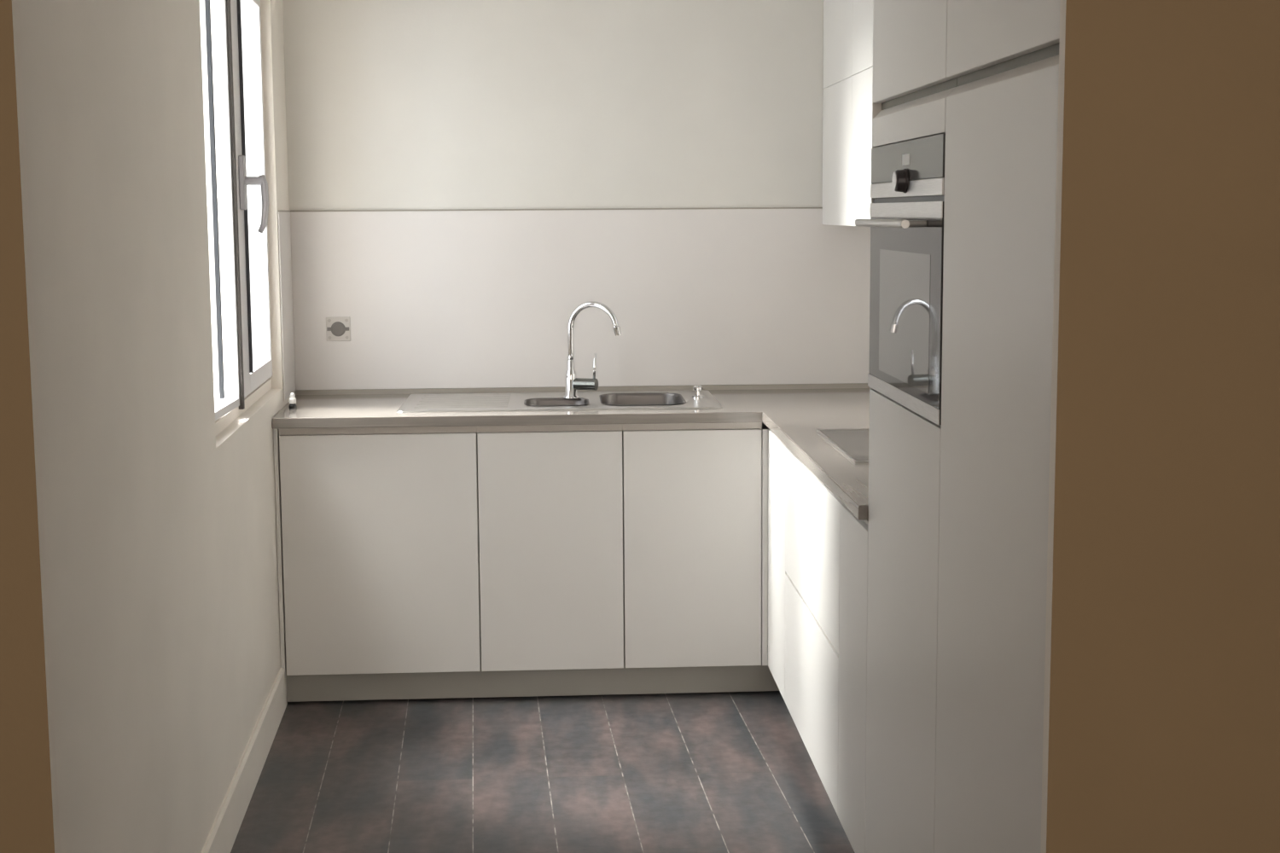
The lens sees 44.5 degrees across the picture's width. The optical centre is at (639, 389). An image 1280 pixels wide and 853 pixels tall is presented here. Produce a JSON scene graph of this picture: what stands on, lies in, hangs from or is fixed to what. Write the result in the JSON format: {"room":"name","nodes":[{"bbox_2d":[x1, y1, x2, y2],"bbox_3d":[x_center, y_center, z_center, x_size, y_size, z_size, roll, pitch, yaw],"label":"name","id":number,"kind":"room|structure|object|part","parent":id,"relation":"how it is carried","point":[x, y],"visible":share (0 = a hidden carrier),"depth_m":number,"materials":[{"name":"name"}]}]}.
{"room":"kitchen","nodes":[
{"label":"kitchen","id":0,"kind":"room"},
{"bbox_2d":[17,0,295,852],"bbox_3d":[-1.131,-0.191,3.624,0.250,2.620,3.395,-1,7,-6],"label":"wall","id":1,"kind":"structure","parent":0,"point":[160,514],"depth_m":2.93,"materials":[{"name":"beige paint"}]},
{"bbox_2d":[204,0,272,420],"bbox_3d":[-1.118,-0.567,4.304,0.177,1.215,1.240,-1,7,-6],"label":"window","id":2,"kind":"structure","parent":1,"relation":"in","point":[241,196],"depth_m":4.32,"materials":[{"name":"white plastic"}]},
{"bbox_3d":[-1.079,-0.523,3.936,0.028,1.185,0.425,-1,6,-3],"label":"frame","id":3,"kind":"part","parent":2,"relation":"part of","materials":[{"name":"white plastic"}]},
{"bbox_3d":[-1.169,-0.566,4.299,0.075,1.215,1.240,-1,7,-6],"label":"frame","id":4,"kind":"part","parent":2,"relation":"part of","materials":[{"name":"white plastic"}]},
{"bbox_3d":[-1.081,-0.577,4.362,0.064,0.150,0.040,-1,7,-6],"label":"handle","id":5,"kind":"part","parent":2,"relation":"part of","materials":[{"name":"grey metal"}]},
{"bbox_3d":[-1.052,-0.518,4.372,0.034,0.164,0.021,-1,7,-6],"label":"lever","id":6,"kind":"part","parent":2,"relation":"part of","materials":[{"name":"grey"}]},
{"bbox_2d":[200,668,287,852],"bbox_3d":[-0.963,1.076,3.494,0.014,0.130,2.820,-1,7,-6],"label":"baseboard","id":7,"kind":"structure","parent":1,"relation":"attached to","point":[224,832],"depth_m":4.07,"materials":[{"name":"beige paint"}]},
{"bbox_2d":[230,645,854,852],"bbox_3d":[-0.140,1.358,1.980,4.800,0.100,7.320,-1,6,-3],"label":"floor","id":8,"kind":"structure","parent":0,"point":[721,772],"depth_m":4.24,"materials":[{"name":"stone"}]},
{"bbox_2d":[273,425,481,678],"bbox_3d":[-0.819,0.468,5.098,0.615,0.780,0.581,-1,6,-3],"label":"base cabinet","id":9,"kind":"object","parent":8,"relation":"on","point":[380,548],"visible":0.88,"depth_m":4.81,"materials":[{"name":"white paint"}]},
{"bbox_3d":[-0.799,0.124,4.779,0.599,0.023,0.023,-1,6,-3],"label":"grip rail","id":10,"kind":"part","parent":9,"relation":"part of","materials":[{"name":"silver metal"}]},
{"bbox_2d":[286,660,779,702],"bbox_3d":[-0.333,0.919,4.941,1.562,0.096,0.016,-1,6,-3],"label":"plinth","id":11,"kind":"object","parent":8,"relation":"on","point":[744,678],"visible":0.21,"depth_m":4.93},
{"bbox_2d":[476,424,623,671],"bbox_3d":[-0.289,0.458,5.124,0.446,0.772,0.581,-1,6,-3],"label":"base cabinet","id":12,"kind":"object","parent":8,"relation":"on","point":[550,497],"visible":0.94,"depth_m":4.84,"materials":[{"name":"white paint"}]},
{"bbox_3d":[-0.277,0.117,4.805,0.446,0.023,0.023,-1,6,-3],"label":"grip rail","id":13,"kind":"part","parent":12,"relation":"part of","materials":[{"name":"silver metal"}]},
{"bbox_2d":[622,422,767,668],"bbox_3d":[0.158,0.453,5.147,0.448,0.772,0.581,-1,6,-3],"label":"base cabinet","id":14,"kind":"object","parent":8,"relation":"on","point":[695,532],"visible":0.89,"depth_m":4.86,"materials":[{"name":"white paint"}]},
{"bbox_3d":[0.162,0.112,4.828,0.430,0.023,0.023,-1,6,-3],"label":"grip rail","id":15,"kind":"part","parent":14,"relation":"part of","materials":[{"name":"silver metal"}]},
{"bbox_2d":[768,429,787,702],"bbox_3d":[0.707,0.499,4.702,0.602,0.772,0.372,-1,6,-3],"label":"base cabinet","id":16,"kind":"object","parent":8,"relation":"on","point":[776,449],"visible":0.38,"depth_m":4.68,"materials":[{"name":"white paint"}]},
{"bbox_2d":[272,383,869,520],"bbox_3d":[-0.049,0.134,4.323,2.143,0.048,2.161,-1,6,-3],"label":"countertop","id":17,"kind":"structure","parent":16,"relation":"on","point":[794,413],"depth_m":4.79,"materials":[{"name":"stone"}]},
{"bbox_2d":[288,392,296,408],"bbox_3d":[-1.100,0.035,4.959,0.024,0.050,0.024,-1,6,-3],"label":"peg","id":18,"kind":"object","parent":17,"relation":"on","point":[292,399],"visible":1,"depth_m":4.95,"materials":[{"name":"white plastic"}]},
{"bbox_2d":[396,385,722,431],"bbox_3d":[-0.259,0.091,5.107,1.016,0.194,0.473,-1,6,-3],"label":"sink","id":19,"kind":"object","parent":17,"relation":"in","point":[697,398],"visible":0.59,"depth_m":5.12,"materials":[{"name":"metal"}]},
{"bbox_3d":[-0.268,0.091,5.049,0.208,0.107,0.208,-1,6,-3],"label":"bowl","id":20,"kind":"part","parent":19,"relation":"part of","materials":[{"name":"silver metal"}]},
{"bbox_3d":[0.007,0.107,5.116,0.273,0.157,0.328,-1,6,-3],"label":"bowl","id":21,"kind":"part","parent":19,"relation":"part of","materials":[{"name":"silver metal"}]},
{"bbox_3d":[0.190,0.007,5.139,0.040,0.040,0.040,-1,6,-3],"label":"waste knob","id":22,"kind":"part","parent":19,"relation":"part of","materials":[{"name":"silver metal"}]},
{"bbox_2d":[563,301,621,399],"bbox_3d":[-0.155,-0.128,5.096,0.210,0.321,0.054,2,7,23],"label":"tap","id":23,"kind":"object","parent":17,"relation":"on","point":[573,383],"visible":1,"depth_m":5.11,"materials":[{"name":"silver metal"}]},
{"bbox_3d":[-0.151,-0.177,5.087,0.187,0.221,0.019,3,7,25],"label":"spout","id":24,"kind":"part","parent":23,"relation":"part of","materials":[{"name":"silver metal"}]},
{"bbox_3d":[-0.148,-0.072,5.108,0.013,0.092,0.009,1,7,13],"label":"lever","id":25,"kind":"part","parent":23,"relation":"part of","materials":[{"name":"silver metal"}]},
{"bbox_2d":[817,429,868,464],"bbox_3d":[0.760,0.143,4.096,0.504,0.006,0.560,-1,6,-3],"label":"cooktop","id":26,"kind":"object","parent":17,"relation":"in","point":[853,444],"visible":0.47,"depth_m":4.14,"materials":[{"name":"black glass"}]},
{"bbox_2d":[785,447,842,815],"bbox_3d":[0.739,0.569,4.087,0.602,0.772,0.867,-1,6,-3],"label":"base cabinet","id":27,"kind":"object","parent":8,"relation":"on","point":[812,514],"visible":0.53,"depth_m":4.00,"materials":[{"name":"white paint"}]},
{"bbox_3d":[0.450,0.767,4.094,0.018,0.380,0.866,-1,6,-3],"label":"drawer","id":28,"kind":"part","parent":27,"relation":"part of","materials":[{"name":"white paint"}]},
{"bbox_3d":[0.448,0.391,4.052,0.018,0.358,0.866,-1,6,-3],"label":"drawer","id":29,"kind":"part","parent":27,"relation":"part of","materials":[{"name":"white paint"}]},
{"bbox_2d":[837,503,867,852],"bbox_3d":[0.771,0.636,3.495,0.602,0.772,0.324,-1,6,-3],"label":"base cabinet","id":30,"kind":"object","parent":8,"relation":"on","point":[853,540],"visible":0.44,"depth_m":3.47,"materials":[{"name":"white paint"}]},
{"bbox_2d":[864,0,957,852],"bbox_3d":[0.790,-0.093,2.945,0.601,2.345,0.605,-1,6,-3],"label":"tall cabinet","id":31,"kind":"object","parent":8,"relation":"on","point":[911,86],"visible":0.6,"depth_m":2.94,"materials":[{"name":"white paint"}]},
{"bbox_3d":[0.484,-0.123,3.229,0.019,2.345,0.001,-1,6,-3],"label":"panel","id":32,"kind":"part","parent":31,"relation":"part of","materials":[{"name":"white paint"}]},
{"bbox_2d":[854,133,945,424],"bbox_3d":[0.732,-0.219,2.927,0.594,0.487,0.601,-1,6,-3],"label":"oven","id":33,"kind":"object","parent":31,"relation":"in","point":[905,223],"visible":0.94,"depth_m":2.85,"materials":[{"name":"metal"}]},
{"bbox_3d":[0.461,-0.308,2.893,0.050,0.015,0.425,-1,6,-3],"label":"handle","id":34,"kind":"part","parent":33,"relation":"part of","materials":[{"name":"metal"}]},
{"bbox_3d":[0.466,-0.382,2.868,0.002,0.033,0.033,-1,6,-3],"label":"knob","id":35,"kind":"part","parent":33,"relation":"part of","materials":[{"name":"metal"}]},
{"bbox_3d":[0.477,-0.382,2.868,0.021,0.045,0.045,-1,6,-3],"label":"knob","id":36,"kind":"part","parent":33,"relation":"part of","materials":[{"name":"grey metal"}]},
{"bbox_3d":[0.488,0.013,2.940,0.002,0.026,0.601,-1,6,-3],"label":"trim","id":37,"kind":"part","parent":33,"relation":"part of","materials":[{"name":"metal"}]},
{"bbox_3d":[0.486,-0.333,2.901,0.002,0.028,0.601,-1,6,-3],"label":"trim","id":38,"kind":"part","parent":33,"relation":"part of","materials":[{"name":"metal"}]},
{"bbox_3d":[0.500,-0.160,2.921,0.024,0.376,0.601,-1,6,-3],"label":"door","id":39,"kind":"part","parent":33,"relation":"part of","materials":[{"name":"grey glass"}]},
{"bbox_3d":[0.498,-0.371,2.897,0.024,0.029,0.601,-1,6,-3],"label":"control trim","id":40,"kind":"part","parent":33,"relation":"part of","materials":[{"name":"metal"}]},
{"bbox_3d":[0.498,-0.422,2.892,0.024,0.072,0.601,-1,6,-3],"label":"control panel","id":41,"kind":"part","parent":33,"relation":"part of","materials":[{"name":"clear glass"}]},
{"bbox_3d":[0.503,0.554,3.002,0.018,1.050,0.602,-1,6,-3],"label":"door","id":42,"kind":"part","parent":31,"relation":"part of","materials":[{"name":"white paint"}]},
{"bbox_3d":[0.494,-0.901,2.837,0.018,0.712,0.602,-1,6,-3],"label":"door","id":43,"kind":"part","parent":31,"relation":"part of","materials":[{"name":"white paint"}]},
{"bbox_3d":[0.497,-0.496,2.883,0.018,0.074,0.602,-1,6,-3],"label":"fascia panel","id":44,"kind":"part","parent":31,"relation":"part of","materials":[{"name":"white laminate"}]},
{"bbox_2d":[934,0,1060,852],"bbox_3d":[0.822,0.027,2.350,0.602,2.450,0.603,-1,6,-3],"label":"tall cabinet","id":45,"kind":"object","parent":8,"relation":"on","point":[1002,112],"visible":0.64,"depth_m":2.31,"materials":[{"name":"white paint"}]},
{"bbox_3d":[0.525,-0.834,2.242,0.018,0.712,0.590,-1,6,-3],"label":"door","id":46,"kind":"part","parent":45,"relation":"part of","materials":[{"name":"white paint"}]},
{"bbox_2d":[282,0,844,645],"bbox_3d":[-0.237,-0.398,5.404,2.800,2.620,0.120,-1,6,-3],"label":"wall","id":47,"kind":"structure","parent":0,"point":[391,104],"depth_m":5.28,"materials":[{"name":"paint"}]},
{"bbox_2d":[0,0,1279,852],"bbox_3d":[-0.157,-0.010,1.979,4.600,2.620,0.023,-1,6,-3],"label":"wall","id":48,"kind":"structure","parent":0,"point":[1161,701],"depth_m":2.01,"materials":[{"name":"paint"}]},
{"bbox_3d":[1.112,-0.218,3.735,0.120,2.620,3.373,-1,6,-3],"label":"wall","id":49,"kind":"structure","parent":0,"visible":0},
{"bbox_2d":[277,207,870,401],"bbox_3d":[-0.099,-0.297,5.202,2.142,0.608,0.314,-1,6,-3],"label":"backsplash","id":50,"kind":"structure","parent":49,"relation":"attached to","point":[455,298],"depth_m":5.34,"materials":[{"name":"beige"}]},
{"bbox_2d":[325,316,350,341],"bbox_3d":[-1.023,-0.206,5.311,0.082,0.082,0.009,-1,6,-3],"label":"wall socket","id":51,"kind":"object","parent":50,"relation":"attached to","point":[338,328],"visible":1,"depth_m":5.31,"materials":[{"name":"grey plastic"}]},
{"bbox_2d":[822,0,873,226],"bbox_3d":[0.817,-0.985,4.797,0.337,0.960,1.057,-1,6,-3],"label":"upper cabinet","id":52,"kind":"object","parent":49,"relation":"attached to","point":[847,85],"visible":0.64,"depth_m":4.88,"materials":[{"name":"white laminate"}]},
{"bbox_3d":[0.642,-1.240,5.026,0.018,0.502,0.527,-1,6,-3],"label":"door","id":53,"kind":"part","parent":52,"relation":"part of","materials":[{"name":"white paint"}]},
{"bbox_3d":[0.645,-0.763,5.080,0.018,0.456,0.527,-1,6,-3],"label":"door","id":54,"kind":"part","parent":52,"relation":"part of","materials":[{"name":"white paint"}]},
{"bbox_3d":[0.673,-0.703,4.555,0.018,0.456,0.527,-1,6,-3],"label":"door","id":55,"kind":"part","parent":52,"relation":"part of","materials":[{"name":"white paint"}]},
{"bbox_3d":[0.670,-1.181,4.501,0.018,0.502,0.527,-1,6,-3],"label":"door","id":56,"kind":"part","parent":52,"relation":"part of","materials":[{"name":"white paint"}]}
]}

